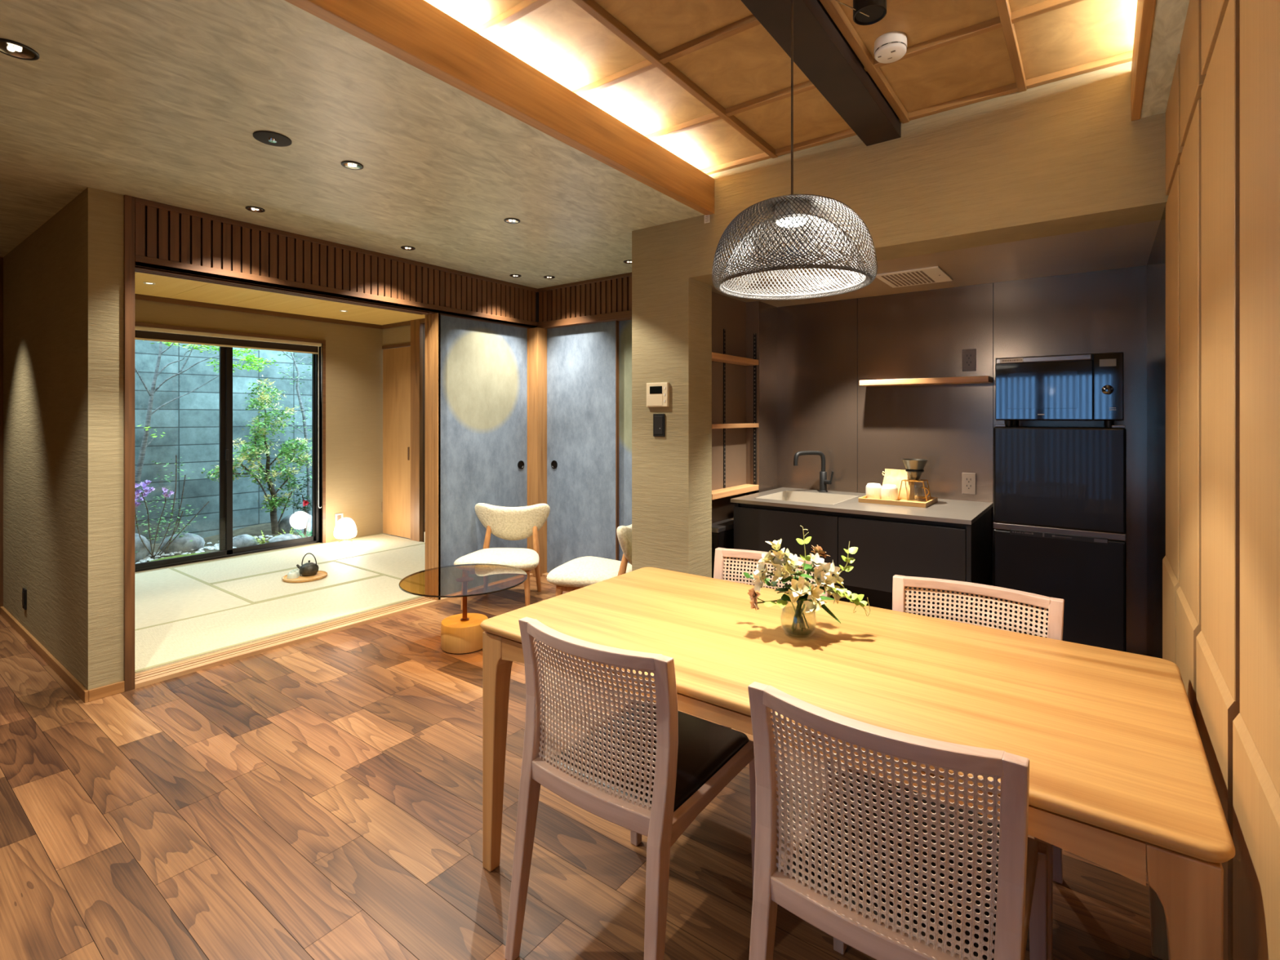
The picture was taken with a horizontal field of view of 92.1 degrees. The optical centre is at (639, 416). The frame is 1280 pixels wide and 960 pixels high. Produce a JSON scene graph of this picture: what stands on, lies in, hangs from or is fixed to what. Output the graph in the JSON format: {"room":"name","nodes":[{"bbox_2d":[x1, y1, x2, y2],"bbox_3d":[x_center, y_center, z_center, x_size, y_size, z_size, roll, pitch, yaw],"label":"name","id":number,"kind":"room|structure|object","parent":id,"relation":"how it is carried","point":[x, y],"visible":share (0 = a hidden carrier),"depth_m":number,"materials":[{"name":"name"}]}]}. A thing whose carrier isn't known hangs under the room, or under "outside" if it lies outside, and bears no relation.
{"room":"traditional dwelling","nodes":[
{"label":"traditional dwelling","id":0,"kind":"room"},
{"bbox_2d":[3,186,124,689],"bbox_3d":[-3.367,0.070,3.567,2.137,2.500,0.164,0,0,37],"label":"wall","id":1,"kind":"structure","parent":0,"point":[64,283],"depth_m":3.08,"materials":[{"name":"beige paint"}]},
{"bbox_2d":[0,257,3,606],"bbox_3d":[-4.517,0.128,4.302,0.615,2.385,0.100,0,0,37],"label":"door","id":2,"kind":"structure","parent":1,"relation":"in","point":[1,258],"depth_m":4.12,"materials":[{"name":"brown wood"}]},
{"bbox_2d":[0,606,88,702],"bbox_3d":[-3.415,1.294,3.492,2.149,0.052,0.014,0,0,37],"label":"baseboard","id":3,"kind":"structure","parent":1,"relation":"attached to","point":[76,686],"depth_m":3.29,"materials":[{"name":"brown wood"}]},
{"bbox_2d":[88,680,124,702],"bbox_3d":[-2.515,1.294,2.912,0.013,0.052,0.131,0,0,37],"label":"baseboard","id":4,"kind":"structure","parent":1,"relation":"attached to","point":[118,687],"depth_m":2.91,"materials":[{"name":"brown wood"}]},
{"bbox_2d":[124,195,134,691],"bbox_3d":[-2.520,0.128,3.022,0.152,2.385,0.040,0,0,37],"label":"trim","id":5,"kind":"structure","parent":1,"relation":"attached to","point":[129,201],"depth_m":2.98,"materials":[{"name":"brown wood"}]},
{"bbox_2d":[134,299,388,573],"bbox_3d":[-3.721,0.145,5.767,0.140,2.650,3.000,0,0,37],"label":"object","id":6,"kind":"structure","parent":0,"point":[353,353],"depth_m":6.47,"materials":[{"name":"beige paint"}]},
{"bbox_2d":[134,325,321,508],"bbox_3d":[-3.893,0.094,5.476,0.063,1.680,2.108,0,0,37],"label":"window frame","id":7,"kind":"structure","parent":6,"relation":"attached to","point":[142,333],"depth_m":5.64,"materials":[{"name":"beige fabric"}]},
{"bbox_2d":[134,321,325,572],"bbox_3d":[-3.923,0.255,5.475,0.145,2.070,2.190,0,0,37],"label":"window","id":8,"kind":"structure","parent":6,"relation":"in","point":[226,549],"depth_m":5.69,"materials":[{"name":"brown metal"}]},
{"bbox_2d":[134,271,425,324],"bbox_3d":[-2.735,-1.054,5.032,2.600,0.092,3.000,0,0,37],"label":"ceiling","id":9,"kind":"structure","parent":0,"point":[164,286],"depth_m":5.34,"materials":[{"name":"brown"}]},
{"bbox_2d":[381,346,410,538],"bbox_3d":[-2.612,0.272,6.660,0.566,2.028,0.042,0,0,37],"label":"door","id":10,"kind":"structure","parent":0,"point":[396,504],"depth_m":6.66,"materials":[{"name":"brown wood"}]},
{"bbox_2d":[382,324,410,346],"bbox_3d":[-1.836,-0.686,6.121,2.460,0.988,0.080,0,0,37],"label":"wall","id":11,"kind":"structure","parent":0,"point":[400,335],"depth_m":6.65,"materials":[{"name":"beige paint"}]},
{"bbox_2d":[422,322,425,542],"bbox_3d":[-1.708,0.070,5.656,2.100,2.500,1.692,0,0,37],"label":"wall","id":12,"kind":"structure","parent":0,"point":[424,324],"depth_m":6.41,"materials":[{"name":"brown"}]},
{"bbox_2d":[134,293,425,328],"bbox_3d":[-2.709,-0.988,4.950,2.460,0.045,2.840,0,0,37],"label":"trim","id":13,"kind":"structure","parent":12,"relation":"attached to","point":[137,296],"depth_m":5.85,"materials":[{"name":"wood"}]},
{"bbox_2d":[134,573,533,688],"bbox_3d":[-1.725,1.309,4.090,0.152,0.022,2.623,0,0,37],"label":"trim","id":14,"kind":"structure","parent":12,"relation":"attached to","point":[144,678],"depth_m":3.54,"materials":[{"name":"wood"}]},
{"bbox_2d":[134,197,538,328],"bbox_3d":[-1.679,-0.953,4.145,0.140,0.455,2.840,0,0,37],"label":"slatted transom panel","id":15,"kind":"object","parent":12,"relation":"attached to","point":[171,241],"depth_m":3.65,"materials":[{"name":"brown"}]},
{"bbox_2d":[410,319,422,542],"bbox_3d":[-2.327,0.155,6.433,0.160,2.330,0.045,0,0,37],"label":"trim","id":16,"kind":"structure","parent":12,"relation":"attached to","point":[416,328],"depth_m":6.40,"materials":[{"name":"wood"}]},
{"bbox_2d":[425,312,440,600],"bbox_3d":[-1.482,0.284,4.415,0.148,2.035,0.028,0,0,37],"label":"trim","id":17,"kind":"structure","parent":12,"relation":"attached to","point":[433,322],"depth_m":4.39,"materials":[{"name":"wood"}]},
{"bbox_2d":[440,315,528,566],"bbox_3d":[-1.208,0.283,4.779,0.037,2.033,0.920,0,0,37],"label":"door","id":18,"kind":"structure","parent":12,"relation":"in","point":[484,366],"depth_m":4.72,"materials":[{"name":"paper"}]},
{"bbox_2d":[528,327,546,577],"bbox_3d":[-0.853,0.293,5.143,0.112,2.053,0.112,0,0,37],"label":"trim","id":19,"kind":"structure","parent":12,"relation":"attached to","point":[537,336],"depth_m":5.10,"materials":[{"name":"wood"}]},
{"bbox_2d":[546,320,618,573],"bbox_3d":[-0.478,0.284,4.941,0.768,2.035,0.031,0,0,37],"label":"door","id":20,"kind":"structure","parent":12,"relation":"in","point":[583,360],"depth_m":4.92,"materials":[{"name":"paper"}]},
{"bbox_2d":[0,534,1162,959],"bbox_3d":[-1.958,1.380,2.644,6.900,0.120,6.300,0,0,37],"label":"floor","id":21,"kind":"structure","parent":0,"point":[320,797],"depth_m":1.94,"materials":[{"name":"brown wood"}]},
{"bbox_2d":[399,563,527,654],"bbox_3d":[-1.008,1.125,3.551,0.707,0.391,0.707,0,0,37],"label":"side table","id":22,"kind":"object","parent":21,"relation":"on","point":[460,633],"visible":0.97,"depth_m":3.48,"materials":[{"name":"orange glass"}]},
{"bbox_2d":[453,502,550,609],"bbox_3d":[-0.977,0.988,4.423,0.580,0.670,0.593,0,0,3],"label":"lounge chair","id":23,"kind":"object","parent":21,"relation":"on","point":[509,523],"visible":0.8,"depth_m":4.62,"materials":[{"name":"beige fabric"}]},
{"bbox_2d":[453,547,539,570],"bbox_3d":[-0.980,1.009,4.372,0.580,0.108,0.490,0,0,3],"label":"seat cushion","id":24,"kind":"object","parent":23,"relation":"on","point":[525,559],"depth_m":4.21,"materials":[{"name":"beige fabric"}]},
{"bbox_2d":[546,524,631,596],"bbox_3d":[-0.248,0.988,3.984,0.593,0.670,0.580,0,0,20],"label":"lounge chair","id":25,"kind":"object","parent":21,"relation":"on","point":[583,571],"visible":0.55,"depth_m":3.80,"materials":[{"name":"beige fabric"}]},
{"bbox_2d":[546,555,631,587],"bbox_3d":[-0.296,1.009,4.002,0.490,0.108,0.580,0,0,20],"label":"seat cushion","id":26,"kind":"object","parent":25,"relation":"on","point":[583,571],"depth_m":3.84,"materials":[{"name":"beige fabric"}]},
{"bbox_2d":[504,617,755,959],"bbox_3d":[0.005,0.914,1.587,0.450,0.812,0.535,0,0,37],"label":"dining chair","id":27,"kind":"object","parent":21,"relation":"on","point":[649,769],"visible":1,"depth_m":1.43,"materials":[{"name":"brown wood"}]},
{"bbox_2d":[711,519,742,581],"bbox_3d":[0.496,0.978,3.678,0.116,0.685,0.316,0,0,37],"label":"trash can","id":28,"kind":"object","parent":21,"relation":"on","point":[722,531],"visible":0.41,"depth_m":3.58,"materials":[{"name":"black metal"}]},
{"bbox_2d":[647,547,835,784],"bbox_3d":[0.357,0.914,2.093,0.450,0.812,0.535,0,0,37],"label":"dining chair","id":29,"kind":"object","parent":21,"relation":"on","point":[722,554],"visible":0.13,"depth_m":2.33,"materials":[{"name":"brown wood"}]},
{"bbox_2d":[480,567,1235,959],"bbox_3d":[0.421,0.960,1.663,1.617,0.720,0.850,0,0,37],"label":"dining table","id":30,"kind":"object","parent":21,"relation":"on","point":[1122,782],"visible":0.94,"depth_m":1.37,"materials":[{"name":"brown wood"}]},
{"bbox_2d":[779,607,817,637],"bbox_3d":[0.437,0.549,1.704,0.100,0.102,0.100,0,0,37],"label":"glass vase","id":31,"kind":"object","parent":30,"relation":"on","point":[783,607],"visible":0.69,"depth_m":1.70,"materials":[{"name":"glass"}]},
{"bbox_2d":[747,587,808,628],"bbox_3d":[0.385,0.527,1.673,0.179,0.123,0.080,0,0,-5],"label":"carnation","id":32,"kind":"object","parent":31,"relation":"in","point":[753,595],"visible":0.98,"depth_m":1.68,"materials":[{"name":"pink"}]},
{"bbox_2d":[751,555,805,629],"bbox_3d":[0.380,0.484,1.706,0.126,0.208,0.121,0,0,37],"label":"alstroemeria","id":33,"kind":"object","parent":31,"relation":"in","point":[759,575],"visible":0.84,"depth_m":1.70,"materials":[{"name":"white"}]},
{"bbox_2d":[758,538,803,628],"bbox_3d":[0.392,0.461,1.716,0.102,0.256,0.124,0,0,37],"label":"alstroemeria","id":34,"kind":"object","parent":31,"relation":"in","point":[780,554],"visible":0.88,"depth_m":1.70,"materials":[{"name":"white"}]},
{"bbox_2d":[772,554,813,628],"bbox_3d":[0.433,0.482,1.689,0.104,0.213,0.124,0,0,37],"label":"alstroemeria","id":35,"kind":"object","parent":31,"relation":"in","point":[781,572],"visible":0.84,"depth_m":1.67,"materials":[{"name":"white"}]},
{"bbox_2d":[784,578,823,626],"bbox_3d":[0.446,0.508,1.668,0.103,0.160,0.131,0,0,37],"label":"alstroemeria","id":36,"kind":"object","parent":31,"relation":"in","point":[793,594],"visible":0.84,"depth_m":1.64,"materials":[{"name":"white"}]},
{"bbox_2d":[789,576,835,626],"bbox_3d":[0.449,0.505,1.652,0.121,0.166,0.096,0,0,37],"label":"alstroemeria","id":37,"kind":"object","parent":31,"relation":"in","point":[811,607],"visible":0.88,"depth_m":1.63,"materials":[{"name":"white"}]},
{"bbox_2d":[791,571,844,629],"bbox_3d":[0.491,0.505,1.694,0.133,0.167,0.113,0,0,37],"label":"alstroemeria","id":38,"kind":"object","parent":31,"relation":"in","point":[828,585],"visible":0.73,"depth_m":1.68,"materials":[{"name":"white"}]},
{"bbox_2d":[795,552,840,628],"bbox_3d":[0.488,0.481,1.709,0.126,0.214,0.096,0,0,-8],"label":"alstroemeria","id":39,"kind":"object","parent":31,"relation":"in","point":[828,568],"visible":0.88,"depth_m":1.69,"materials":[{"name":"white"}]},
{"bbox_2d":[799,541,857,617],"bbox_3d":[0.516,0.456,1.693,0.161,0.229,0.026,0,0,2],"label":"sprig","id":40,"kind":"object","parent":31,"relation":"in","point":[852,550],"visible":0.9,"depth_m":1.69,"materials":[{"name":"green"}]},
{"bbox_2d":[798,586,871,622],"bbox_3d":[0.527,0.514,1.671,0.192,0.114,0.030,0,0,12],"label":"sprig","id":41,"kind":"object","parent":31,"relation":"in","point":[855,598],"visible":0.95,"depth_m":1.66,"materials":[{"name":"green"}]},
{"bbox_2d":[733,502,992,626],"bbox_3d":[1.255,0.911,3.530,1.243,0.818,0.711,0,0,37],"label":"base cabinet","id":42,"kind":"object","parent":21,"relation":"on","point":[888,547],"visible":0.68,"depth_m":3.18,"materials":[{"name":"black laminate"}]},
{"bbox_2d":[730,487,993,524],"bbox_3d":[1.250,0.490,3.524,1.252,0.020,0.735,0,0,37],"label":"countertop","id":43,"kind":"structure","parent":42,"relation":"on","point":[953,511],"depth_m":3.27,"materials":[{"name":"grey stone"}]},
{"bbox_2d":[755,490,859,505],"bbox_3d":[0.998,0.569,3.678,0.465,0.181,0.460,0,0,37],"label":"sink basin","id":44,"kind":"object","parent":43,"relation":"in","point":[786,495],"visible":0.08,"depth_m":3.87,"materials":[{"name":"silver metal"}]},
{"bbox_2d":[793,450,833,492],"bbox_3d":[1.082,0.348,3.910,0.262,0.264,0.105,0,0,-8],"label":"tap","id":45,"kind":"object","parent":43,"relation":"on","point":[824,482],"visible":1,"depth_m":3.93,"materials":[{"name":"black metal"}]},
{"bbox_2d":[858,495,937,507],"bbox_3d":[1.452,0.468,3.473,0.352,0.025,0.295,0,0,37],"label":"tray","id":46,"kind":"object","parent":43,"relation":"on","point":[922,504],"visible":0.73,"depth_m":3.38,"materials":[{"name":"brown wood"}]},
{"bbox_2d":[865,483,881,498],"bbox_3d":[1.347,0.427,3.555,0.088,0.085,0.088,0,0,37],"label":"mug","id":47,"kind":"object","parent":46,"relation":"on","point":[873,491],"visible":0.94,"depth_m":3.52,"materials":[{"name":"beige ceramic"}]},
{"bbox_2d":[880,484,897,500],"bbox_3d":[1.410,0.427,3.489,0.088,0.085,0.088,0,0,37],"label":"mug","id":48,"kind":"object","parent":46,"relation":"on","point":[888,491],"visible":0.98,"depth_m":3.46,"materials":[{"name":"beige ceramic"}]},
{"bbox_2d":[881,468,915,499],"bbox_3d":[1.481,0.389,3.567,0.078,0.167,0.188,0,0,-39],"label":"coffee bag","id":49,"kind":"object","parent":46,"relation":"on","point":[894,477],"visible":0.77,"depth_m":3.53,"materials":[{"name":"paper"}]},
{"bbox_2d":[897,479,931,502],"bbox_3d":[1.542,0.410,3.466,0.156,0.116,0.106,0,0,37],"label":"stand","id":50,"kind":"object","parent":46,"relation":"on","point":[905,480],"visible":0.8,"depth_m":3.46,"materials":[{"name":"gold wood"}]},
{"bbox_2d":[901,458,928,479],"bbox_3d":[1.542,0.299,3.466,0.138,0.117,0.138,0,0,37],"label":"coffee dripper","id":51,"kind":"object","parent":50,"relation":"on","point":[914,467],"visible":0.98,"depth_m":3.43,"materials":[{"name":"grey metal"}]},
{"bbox_2d":[747,681,1048,959],"bbox_3d":[0.513,0.914,1.205,0.450,0.812,0.535,0,0,37],"label":"dining chair","id":52,"kind":"object","parent":21,"relation":"on","point":[888,871],"visible":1,"depth_m":1.04,"materials":[{"name":"brown wood"}]},
{"bbox_2d":[848,574,1064,959],"bbox_3d":[0.872,0.914,1.680,0.450,0.812,0.535,0,0,37],"label":"dining chair","id":53,"kind":"object","parent":21,"relation":"on","point":[1055,606],"visible":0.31,"depth_m":1.82,"materials":[{"name":"brown wood"}]},
{"bbox_2d":[993,424,1126,652],"bbox_3d":[2.050,0.679,3.019,0.502,1.282,0.529,0,0,37],"label":"refrigerator","id":54,"kind":"object","parent":21,"relation":"on","point":[1060,493],"visible":0.71,"depth_m":2.79,"materials":[{"name":"black metal"}]},
{"bbox_2d":[995,351,1124,427],"bbox_3d":[2.014,-0.116,2.973,0.487,0.332,0.426,0,0,37],"label":"microwave oven","id":55,"kind":"object","parent":54,"relation":"on","point":[1086,386],"visible":0.98,"depth_m":2.80,"materials":[{"name":"black plastic"}]},
{"bbox_2d":[0,0,1189,288],"bbox_3d":[-2.033,-1.111,2.544,6.900,0.108,5.850,0,0,37],"label":"ceiling","id":56,"kind":"structure","parent":0,"point":[162,101],"depth_m":2.40,"materials":[{"name":"grey paper"}]},
{"bbox_2d":[0,38,39,60],"bbox_3d":[-1.811,-1.062,1.787,0.104,0.007,0.104,0,0,37],"label":"recessed light","id":57,"kind":"object","parent":56,"relation":"in","point":[11,48],"visible":1,"depth_m":1.79,"materials":[{"name":"black metal"}]},
{"bbox_2d":[253,130,291,146],"bbox_3d":[-1.406,-1.058,2.362,0.128,0.013,0.128,0,0,37],"label":"ceiling speaker","id":58,"kind":"object","parent":56,"relation":"attached to","point":[270,138],"visible":1,"depth_m":2.35,"materials":[{"name":"black"}]},
{"bbox_2d":[711,291,777,585],"bbox_3d":[0.635,0.286,3.892,0.098,2.067,0.880,0,0,37],"label":"wall","id":59,"kind":"structure","parent":0,"point":[740,319],"depth_m":4.00,"materials":[{"name":"brown laminate"}]},
{"bbox_2d":[723,328,725,488],"bbox_3d":[0.521,-0.050,3.809,0.007,0.980,0.020,0,0,37],"label":"shelf standard","id":60,"kind":"object","parent":59,"relation":"attached to","point":[724,330],"visible":0.92,"depth_m":3.80,"materials":[{"name":"black metal"}]},
{"bbox_2d":[711,484,758,500],"bbox_3d":[0.554,0.458,3.781,0.091,0.034,0.596,0,0,37],"label":"shelf","id":61,"kind":"object","parent":59,"relation":"in","point":[736,490],"visible":0.76,"depth_m":3.74,"materials":[{"name":"brown wood"}]},
{"bbox_2d":[711,351,758,365],"bbox_3d":[0.554,-0.350,3.781,0.091,0.034,0.596,0,0,37],"label":"shelf","id":62,"kind":"object","parent":59,"relation":"in","point":[716,357],"visible":0.76,"depth_m":3.75,"materials":[{"name":"brown wood"}]},
{"bbox_2d":[711,422,758,428],"bbox_3d":[0.554,0.056,3.781,0.091,0.026,0.596,0,0,37],"label":"shelf","id":63,"kind":"object","parent":59,"relation":"in","point":[744,424],"visible":0.76,"depth_m":3.73,"materials":[{"name":"brown wood"}]},
{"bbox_2d":[753,333,756,484],"bbox_3d":[0.746,-0.050,4.005,0.020,0.980,0.007,0,0,37],"label":"shelf standard","id":64,"kind":"object","parent":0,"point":[754,334],"visible":0.96,"depth_m":4.00,"materials":[{"name":"black metal"}]},
{"bbox_2d":[424,0,1137,174],"bbox_3d":[0.202,-1.302,1.492,2.060,0.077,3.034,0,0,37],"label":"ceiling","id":65,"kind":"structure","parent":0,"point":[704,81],"depth_m":2.20,"materials":[{"name":"brown wood"}]},
{"bbox_2d":[711,0,877,300],"bbox_3d":[0.419,-0.826,1.700,0.451,0.933,0.451,0,0,37],"label":"pendant lamp","id":66,"kind":"object","parent":65,"relation":"hanging from","point":[793,212],"visible":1,"depth_m":1.60,"materials":[{"name":"wicker"}]},
{"bbox_2d":[835,0,886,25],"bbox_3d":[0.604,-1.214,1.733,0.202,0.156,0.090,0,0,-26],"label":"ceiling spotlight","id":67,"kind":"object","parent":65,"relation":"attached to","point":[865,12],"visible":1,"depth_m":1.75,"materials":[{"name":"black metal"}]},
{"bbox_2d":[874,31,906,63],"bbox_3d":[0.860,-1.265,2.121,0.106,0.054,0.106,0,0,37],"label":"smoke detector","id":68,"kind":"object","parent":65,"relation":"attached to","point":[891,46],"visible":1,"depth_m":2.09,"materials":[{"name":"white plastic"}]},
{"bbox_2d":[631,61,1168,577],"bbox_3d":[1.235,-0.070,3.192,2.475,2.780,0.966,0,0,37],"label":"wall","id":69,"kind":"structure","parent":0,"point":[1065,156],"depth_m":2.72,"materials":[{"name":"beige paint"}]},
{"bbox_2d":[284,0,714,215],"bbox_3d":[-0.532,-1.149,2.026,0.051,0.183,3.014,0,0,37],"label":"ceiling beam","id":70,"kind":"structure","parent":69,"relation":"attached to","point":[416,33],"depth_m":2.10,"materials":[{"name":"wood"}]},
{"bbox_2d":[537,272,631,328],"bbox_3d":[-0.111,-0.956,4.673,1.763,0.448,0.140,0,0,37],"label":"trim","id":71,"kind":"structure","parent":69,"relation":"attached to","point":[606,299],"depth_m":4.82,"materials":[{"name":"brown"}]},
{"bbox_2d":[618,320,631,563],"bbox_3d":[0.184,0.284,4.489,0.870,2.035,0.022,0,0,37],"label":"door","id":72,"kind":"structure","parent":69,"relation":"in","point":[624,326],"depth_m":4.70,"materials":[{"name":"paper"}]},
{"bbox_2d":[646,382,669,407],"bbox_3d":[0.097,-0.121,3.425,0.144,0.134,0.020,0,0,37],"label":"thermostat","id":73,"kind":"object","parent":69,"relation":"attached to","point":[657,393],"visible":1,"depth_m":3.41,"materials":[{"name":"beige plastic"}]},
{"bbox_2d":[653,413,665,436],"bbox_3d":[0.105,0.047,3.423,0.076,0.126,0.014,0,0,37],"label":"light switch","id":74,"kind":"object","parent":69,"relation":"attached to","point":[659,420],"visible":1,"depth_m":3.42,"materials":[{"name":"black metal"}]},
{"bbox_2d":[740,0,901,146],"bbox_3d":[0.169,-1.243,1.504,0.146,0.074,3.014,0,0,37],"label":"beam","id":75,"kind":"structure","parent":69,"relation":"attached to","point":[821,51],"depth_m":2.12,"materials":[{"name":"paint"}]},
{"bbox_2d":[1130,0,1155,120],"bbox_3d":[0.862,-1.143,0.988,0.026,0.179,3.014,0,0,37],"label":"trim","id":76,"kind":"structure","parent":69,"relation":"attached to","point":[1145,9],"depth_m":1.83,"materials":[{"name":"wood"}]},
{"bbox_2d":[711,220,1159,306],"bbox_3d":[1.514,-0.814,3.337,2.160,0.133,1.040,0,0,37],"label":"ceiling","id":77,"kind":"structure","parent":0,"point":[1127,246],"depth_m":2.99,"materials":[{"name":"beige paint"}]},
{"bbox_2d":[875,266,952,288],"bbox_3d":[1.464,-0.742,3.302,0.312,0.011,0.375,0,0,37],"label":"ceiling vent","id":78,"kind":"object","parent":77,"relation":"in","point":[934,274],"visible":0.97,"depth_m":3.27,"materials":[{"name":"white plastic"}]},
{"bbox_2d":[777,265,1146,655],"bbox_3d":[1.755,0.220,3.693,2.200,2.200,0.140,0,0,37],"label":"wall","id":79,"kind":"structure","parent":0,"point":[824,349],"depth_m":3.60,"materials":[{"name":"brown metal"}]},
{"bbox_2d":[859,375,992,386],"bbox_3d":[1.647,-0.204,3.593,0.687,0.032,0.150,0,0,37],"label":"floating shelf","id":80,"kind":"object","parent":79,"relation":"attached to","point":[964,380],"visible":1,"depth_m":3.52,"materials":[{"name":"brown wood"}]},
{"bbox_2d":[961,472,976,494],"bbox_3d":[1.871,0.381,3.513,0.070,0.121,0.011,0,0,37],"label":"wall outlet","id":81,"kind":"object","parent":79,"relation":"attached to","point":[968,480],"visible":1,"depth_m":3.51,"materials":[{"name":"brown plastic"}]},
{"bbox_2d":[962,348,976,371],"bbox_3d":[1.872,-0.322,3.512,0.070,0.125,0.011,0,0,37],"label":"wall outlet","id":82,"kind":"object","parent":79,"relation":"attached to","point":[969,356],"visible":1,"depth_m":3.51,"materials":[{"name":"brown plastic"}]},
{"bbox_2d":[1146,0,1279,959],"bbox_3d":[0.754,-0.080,0.648,0.086,2.800,6.140,0,0,37],"label":"wall","id":83,"kind":"structure","parent":0,"point":[1221,561],"depth_m":1.10,"materials":[{"name":"beige wood"}]},
{"bbox_3d":[-2.726,1.369,4.963,2.497,0.102,2.860,0,0,37],"label":"floor","id":84,"kind":"structure","parent":0,"visible":0},
{"bbox_2d":[134,567,255,629],"bbox_3d":[-3.600,1.303,4.411,1.663,0.029,0.908,0,0,37],"label":"mat","id":85,"kind":"object","parent":84,"relation":"on","point":[162,596],"visible":0.48,"depth_m":4.37,"materials":[{"name":"beige wicker"}]},
{"bbox_2d":[134,574,423,674],"bbox_3d":[-2.337,1.303,4.055,0.784,0.029,1.848,0,0,37],"label":"mat","id":86,"kind":"object","parent":84,"relation":"on","point":[161,645],"visible":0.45,"depth_m":3.90,"materials":[{"name":"beige wicker"}]},
{"bbox_2d":[211,560,381,602],"bbox_3d":[-2.704,1.303,4.897,0.808,0.029,0.938,0,0,37],"label":"mat","id":87,"kind":"object","parent":84,"relation":"on","point":[267,586],"visible":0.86,"depth_m":4.80,"materials":[{"name":"beige wicker"}]},
{"bbox_2d":[281,570,328,582],"bbox_3d":[-2.679,1.280,4.940,0.324,0.018,0.324,0,0,37],"label":"tray","id":88,"kind":"object","parent":87,"relation":"on","point":[320,574],"visible":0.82,"depth_m":4.89,"materials":[{"name":"brown wood"}]},
{"bbox_2d":[296,552,319,576],"bbox_3d":[-2.682,1.191,4.999,0.155,0.179,0.140,0,0,37],"label":"kettle","id":89,"kind":"object","parent":88,"relation":"on","point":[308,569],"visible":1,"depth_m":4.96,"materials":[{"name":"black metal"}]},
{"bbox_2d":[172,533,425,583],"bbox_3d":[-3.079,1.303,5.787,0.853,0.029,1.918,0,0,37],"label":"mat","id":90,"kind":"object","parent":84,"relation":"on","point":[233,568],"visible":0.76,"depth_m":5.66,"materials":[{"name":"beige wicker"}]},
{"bbox_2d":[333,517,356,544],"bbox_3d":[-3.006,1.160,6.300,0.214,0.258,0.214,0,0,37],"label":"lamp","id":91,"kind":"object","parent":90,"relation":"on","point":[345,528],"visible":1,"depth_m":6.23,"materials":[{"name":"white"}]},
{"bbox_2d":[333,543,425,580],"bbox_3d":[-1.820,1.303,5.426,1.594,0.029,0.963,0,0,37],"label":"mat","id":92,"kind":"object","parent":84,"relation":"on","point":[398,563],"visible":0.31,"depth_m":5.48,"materials":[{"name":"beige wicker"}]},
{"label":"outside","id":93,"kind":"structure","parent":0,"visible":0},
{"bbox_2d":[134,339,311,543],"bbox_3d":[-5.005,-0.080,7.223,0.100,3.600,6.800,0,0,37],"label":"wall","id":94,"kind":"structure","parent":93,"point":[189,423],"depth_m":7.11,"materials":[{"name":"stone"}]},
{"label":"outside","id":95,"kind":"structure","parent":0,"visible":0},
{"bbox_2d":[135,523,306,563],"bbox_3d":[-4.240,1.381,6.652,1.850,0.148,6.800,0,0,37],"label":"ground","id":96,"kind":"structure","parent":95,"point":[255,530],"depth_m":6.97,"materials":[{"name":"gravel"}]},
{"bbox_2d":[134,533,151,563],"bbox_3d":[-4.806,1.274,5.821,0.333,0.359,0.314,0,0,37],"label":"rock","id":97,"kind":"object","parent":96,"relation":"on","point":[143,552],"visible":0.16,"depth_m":5.79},
{"bbox_2d":[134,454,208,555],"bbox_3d":[-4.537,0.846,5.949,0.404,0.953,0.692,0,0,37],"label":"shrub","id":98,"kind":"object","parent":96,"relation":"on","point":[144,484],"visible":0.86,"depth_m":5.89,"materials":[{"name":"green plant"}]},
{"bbox_2d":[159,532,204,554],"bbox_3d":[-4.541,1.275,6.135,0.296,0.250,0.367,0,0,37],"label":"rock","id":99,"kind":"object","parent":96,"relation":"on","point":[182,544],"visible":0.62,"depth_m":6.04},
{"bbox_2d":[134,340,278,533],"bbox_3d":[-4.469,0.096,6.349,0.644,2.553,1.467,0,0,37],"label":"maple tree","id":100,"kind":"object","parent":96,"relation":"on","point":[144,444],"visible":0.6,"depth_m":6.06,"materials":[{"name":"grey plant"}]},
{"bbox_2d":[134,534,311,564],"bbox_3d":[-4.247,1.366,6.290,0.848,0.126,2.047,0,0,37],"label":"gravel","id":101,"kind":"object","parent":96,"relation":"on","point":[216,547],"visible":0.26,"depth_m":6.01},
{"bbox_2d":[232,533,257,547],"bbox_3d":[-4.190,1.337,6.512,0.202,0.190,0.256,0,0,37],"label":"rock","id":102,"kind":"object","parent":96,"relation":"on","point":[242,540],"visible":0.52,"depth_m":6.45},
{"bbox_2d":[200,374,311,534],"bbox_3d":[-4.236,0.451,6.975,0.667,1.849,1.171,0,0,42],"label":"shrub","id":103,"kind":"object","parent":96,"relation":"on","point":[273,502],"visible":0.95,"depth_m":7.00,"materials":[{"name":"green plant"}]},
{"bbox_2d":[276,351,311,515],"bbox_3d":[-4.142,0.225,7.585,0.455,2.256,0.679,0,0,21],"label":"slender tree","id":104,"kind":"object","parent":96,"relation":"on","point":[308,482],"visible":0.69,"depth_m":7.63,"materials":[{"name":"grey plant"}]},
{"bbox_2d":[278,512,311,535],"bbox_3d":[-4.069,1.308,7.320,0.324,0.357,0.437,0,0,37],"label":"rock","id":105,"kind":"object","parent":96,"relation":"on","point":[294,520],"visible":0.48,"depth_m":7.19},
{"bbox_2d":[286,471,311,535],"bbox_3d":[-3.887,1.017,7.089,0.353,0.766,0.415,0,0,37],"label":"shrub","id":106,"kind":"object","parent":96,"relation":"on","point":[305,503],"visible":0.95,"depth_m":7.11,"materials":[{"name":"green plant"}]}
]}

